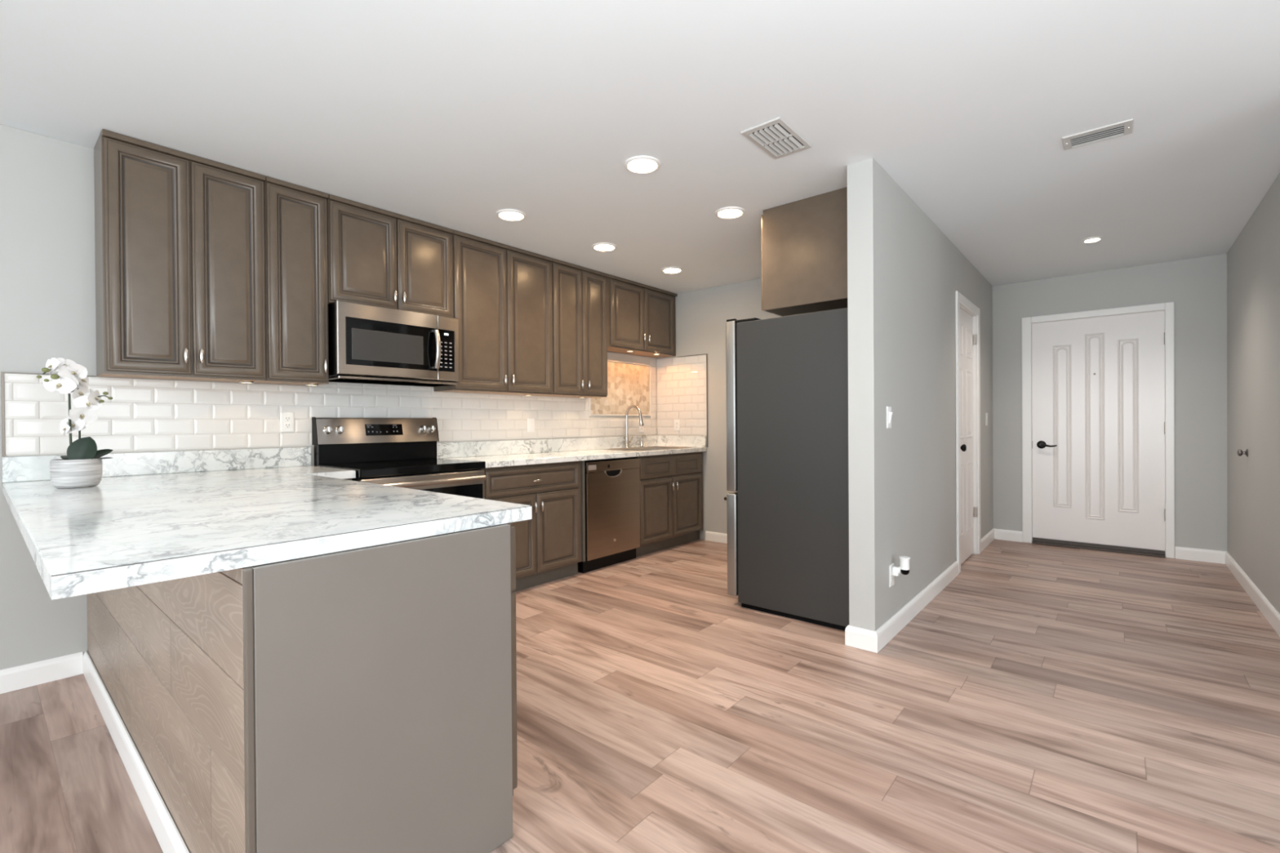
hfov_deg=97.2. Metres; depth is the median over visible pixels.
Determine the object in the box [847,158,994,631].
wall
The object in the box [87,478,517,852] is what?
base cabinet
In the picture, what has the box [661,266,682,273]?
recessed light
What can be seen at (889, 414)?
light switch
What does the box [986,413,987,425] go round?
wall switch
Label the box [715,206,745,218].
recessed light
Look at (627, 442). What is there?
tap
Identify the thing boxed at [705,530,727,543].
baseboard
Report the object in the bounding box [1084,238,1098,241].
diffuser
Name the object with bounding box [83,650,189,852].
baseboard
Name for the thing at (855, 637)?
baseboard
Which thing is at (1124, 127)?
ceiling vent
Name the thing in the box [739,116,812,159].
ceiling vent
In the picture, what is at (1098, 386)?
door
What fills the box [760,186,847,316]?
upper cabinet
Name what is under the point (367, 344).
microwave
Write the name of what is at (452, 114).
ceiling
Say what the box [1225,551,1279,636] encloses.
baseboard
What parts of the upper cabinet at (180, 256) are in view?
door, rail, pull, pull, door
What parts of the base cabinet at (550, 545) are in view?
door, drawer, pull, pull, pull, door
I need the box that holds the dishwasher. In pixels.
[577,456,639,573]
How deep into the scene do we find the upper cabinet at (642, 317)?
5.25 m
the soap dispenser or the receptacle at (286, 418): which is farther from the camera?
the soap dispenser
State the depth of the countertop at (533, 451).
4.52 m
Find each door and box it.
[955,290,981,573]
[1021,302,1174,558]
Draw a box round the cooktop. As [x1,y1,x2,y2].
[317,457,485,477]
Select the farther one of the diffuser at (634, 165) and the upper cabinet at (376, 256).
the upper cabinet at (376, 256)
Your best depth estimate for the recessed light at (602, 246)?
4.14 m
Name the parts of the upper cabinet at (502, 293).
door, rail, pull, pull, door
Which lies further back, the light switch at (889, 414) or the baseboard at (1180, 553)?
the baseboard at (1180, 553)
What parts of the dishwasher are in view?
name plate, pocket handle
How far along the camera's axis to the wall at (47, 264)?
2.51 m
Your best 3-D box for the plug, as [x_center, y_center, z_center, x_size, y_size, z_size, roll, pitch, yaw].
[1.373,0.735,2.960,0.086,0.104,0.054,0,0,40]
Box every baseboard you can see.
[0,651,83,693]
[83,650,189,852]
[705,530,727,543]
[844,560,958,653]
[993,528,1022,542]
[1174,546,1226,564]
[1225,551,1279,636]
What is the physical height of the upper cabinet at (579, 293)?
1.068 m
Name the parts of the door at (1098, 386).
handle, panel, panel, panel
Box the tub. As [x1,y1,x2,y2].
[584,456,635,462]
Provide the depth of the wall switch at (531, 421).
4.58 m
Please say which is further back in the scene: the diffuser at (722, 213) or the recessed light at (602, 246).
the recessed light at (602, 246)
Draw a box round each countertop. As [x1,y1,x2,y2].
[2,446,532,599]
[436,435,706,467]
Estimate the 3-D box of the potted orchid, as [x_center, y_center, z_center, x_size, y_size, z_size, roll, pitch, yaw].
[-2.211,-0.013,2.210,0.157,0.502,0.212,0,0,40]
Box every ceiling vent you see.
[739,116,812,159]
[1062,118,1133,150]
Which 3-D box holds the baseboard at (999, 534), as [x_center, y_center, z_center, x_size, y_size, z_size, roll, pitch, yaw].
[3.499,1.034,5.369,0.235,0.099,0.014,0,0,40]
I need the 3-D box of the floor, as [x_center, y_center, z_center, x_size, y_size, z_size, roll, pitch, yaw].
[1.015,1.173,1.119,7.700,0.100,10.200,0,0,40]
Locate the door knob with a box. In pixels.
[1236,448,1248,457]
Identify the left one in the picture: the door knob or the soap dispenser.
the soap dispenser
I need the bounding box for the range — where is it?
[311,417,486,498]
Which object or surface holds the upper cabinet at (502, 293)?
attached to the wall at (47, 264)
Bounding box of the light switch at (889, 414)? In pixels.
[886,406,893,428]
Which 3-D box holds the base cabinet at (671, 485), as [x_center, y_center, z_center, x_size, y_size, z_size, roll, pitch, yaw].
[0.107,0.678,5.288,0.614,0.859,0.970,0,0,40]
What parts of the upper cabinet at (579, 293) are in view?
door, rail, door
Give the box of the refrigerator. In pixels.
[724,307,848,631]
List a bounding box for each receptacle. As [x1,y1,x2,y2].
[284,416,290,421]
[284,423,290,427]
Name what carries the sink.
in the countertop at (533, 451)
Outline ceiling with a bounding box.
[0,0,1279,293]
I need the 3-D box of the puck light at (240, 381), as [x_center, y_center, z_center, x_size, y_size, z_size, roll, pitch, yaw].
[-2.050,-0.232,2.941,0.068,0.012,0.068,0,0,40]
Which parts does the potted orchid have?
flower, stem, flower, flower, flower, flower, flower, pot, flower, flower, flower, flower, stem, flower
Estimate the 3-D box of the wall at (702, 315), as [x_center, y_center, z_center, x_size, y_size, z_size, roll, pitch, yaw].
[1.207,-0.118,5.064,2.608,2.438,0.115,0,0,40]
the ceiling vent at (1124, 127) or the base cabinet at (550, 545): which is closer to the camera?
the ceiling vent at (1124, 127)
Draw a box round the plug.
[892,555,910,576]
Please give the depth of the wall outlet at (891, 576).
2.97 m
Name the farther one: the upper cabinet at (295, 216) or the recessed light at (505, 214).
the recessed light at (505, 214)
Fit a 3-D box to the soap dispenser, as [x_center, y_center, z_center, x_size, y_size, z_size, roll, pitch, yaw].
[0.028,0.143,5.579,0.068,0.123,0.037,0,0,40]
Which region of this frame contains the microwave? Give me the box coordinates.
[328,300,458,386]
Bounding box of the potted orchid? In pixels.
[35,357,113,488]
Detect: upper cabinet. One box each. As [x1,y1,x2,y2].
[93,128,266,382]
[253,176,328,385]
[327,194,453,318]
[434,230,552,395]
[536,258,608,398]
[606,274,677,358]
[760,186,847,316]
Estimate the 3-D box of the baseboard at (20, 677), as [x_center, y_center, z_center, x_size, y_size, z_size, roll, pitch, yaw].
[-3.773,1.105,1.185,0.014,0.099,3.716,0,0,40]
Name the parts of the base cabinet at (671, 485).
door, false drawer, door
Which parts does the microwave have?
door glass, handle, control panel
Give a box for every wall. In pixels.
[0,124,657,670]
[656,278,781,539]
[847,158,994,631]
[992,253,1227,551]
[1226,173,1279,613]
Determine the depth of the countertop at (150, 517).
1.52 m
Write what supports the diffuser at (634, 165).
attached to the recessed light at (637, 164)
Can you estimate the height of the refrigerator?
1.780 m
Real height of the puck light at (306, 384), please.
0.012 m
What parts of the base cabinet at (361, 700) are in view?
corner trim, panel, drawer, door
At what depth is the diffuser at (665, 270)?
4.80 m
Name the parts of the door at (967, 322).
panel, panel, panel, knob, panel, panel, panel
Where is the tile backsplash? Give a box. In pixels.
[0,351,707,465]
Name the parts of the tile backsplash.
edge trim, mosaic panel, edge trim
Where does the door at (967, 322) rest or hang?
in the wall at (904, 274)
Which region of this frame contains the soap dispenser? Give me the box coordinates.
[640,435,645,447]
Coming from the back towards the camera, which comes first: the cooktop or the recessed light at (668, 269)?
the recessed light at (668, 269)
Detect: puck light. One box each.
[239,380,254,383]
[305,382,319,386]
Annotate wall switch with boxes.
[527,417,534,431]
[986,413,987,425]
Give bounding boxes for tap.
[624,404,644,448]
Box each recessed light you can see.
[496,208,526,221]
[591,242,617,251]
[624,155,660,173]
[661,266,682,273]
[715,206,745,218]
[1082,236,1102,242]
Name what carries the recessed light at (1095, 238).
in the ceiling
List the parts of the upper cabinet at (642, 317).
door, rail, door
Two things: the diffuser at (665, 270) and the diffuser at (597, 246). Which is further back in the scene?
the diffuser at (665, 270)
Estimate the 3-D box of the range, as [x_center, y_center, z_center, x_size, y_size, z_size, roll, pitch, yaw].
[-1.422,0.534,3.403,0.682,1.187,0.770,0,0,40]
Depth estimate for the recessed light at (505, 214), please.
3.50 m
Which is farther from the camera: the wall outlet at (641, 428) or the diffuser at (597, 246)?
the wall outlet at (641, 428)
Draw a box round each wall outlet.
[280,412,293,432]
[639,425,644,432]
[674,419,679,431]
[888,563,893,587]
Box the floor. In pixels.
[0,538,1279,852]
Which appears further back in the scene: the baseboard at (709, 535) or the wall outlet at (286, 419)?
the baseboard at (709, 535)
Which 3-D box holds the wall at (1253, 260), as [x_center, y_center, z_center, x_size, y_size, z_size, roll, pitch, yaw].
[4.816,-0.128,2.248,3.132,2.438,3.056,0,0,40]
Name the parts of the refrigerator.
door, freezer drawer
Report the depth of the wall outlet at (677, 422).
5.67 m
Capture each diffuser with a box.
[499,212,522,219]
[595,244,613,249]
[628,159,656,171]
[663,268,679,272]
[718,209,741,217]
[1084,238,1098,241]
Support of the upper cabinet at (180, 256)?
attached to the wall at (47, 264)
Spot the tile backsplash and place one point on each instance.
(142, 415)
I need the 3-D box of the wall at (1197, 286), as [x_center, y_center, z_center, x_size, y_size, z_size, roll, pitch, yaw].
[3.978,-0.137,5.045,2.245,2.438,0.130,0,0,40]
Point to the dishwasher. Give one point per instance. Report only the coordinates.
(611, 486)
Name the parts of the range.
knob, knob, control panel, display panel, oven door, knob, knob, oven handle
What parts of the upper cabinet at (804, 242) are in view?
door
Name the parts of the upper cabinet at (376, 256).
door, rail, pull, pull, door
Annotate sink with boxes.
[604,446,689,450]
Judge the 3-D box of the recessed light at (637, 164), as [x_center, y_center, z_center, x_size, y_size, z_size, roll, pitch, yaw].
[0.012,-1.312,2.834,0.183,0.011,0.183,0,0,40]
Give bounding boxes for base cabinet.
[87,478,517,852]
[480,460,585,591]
[635,451,702,556]
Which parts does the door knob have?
knob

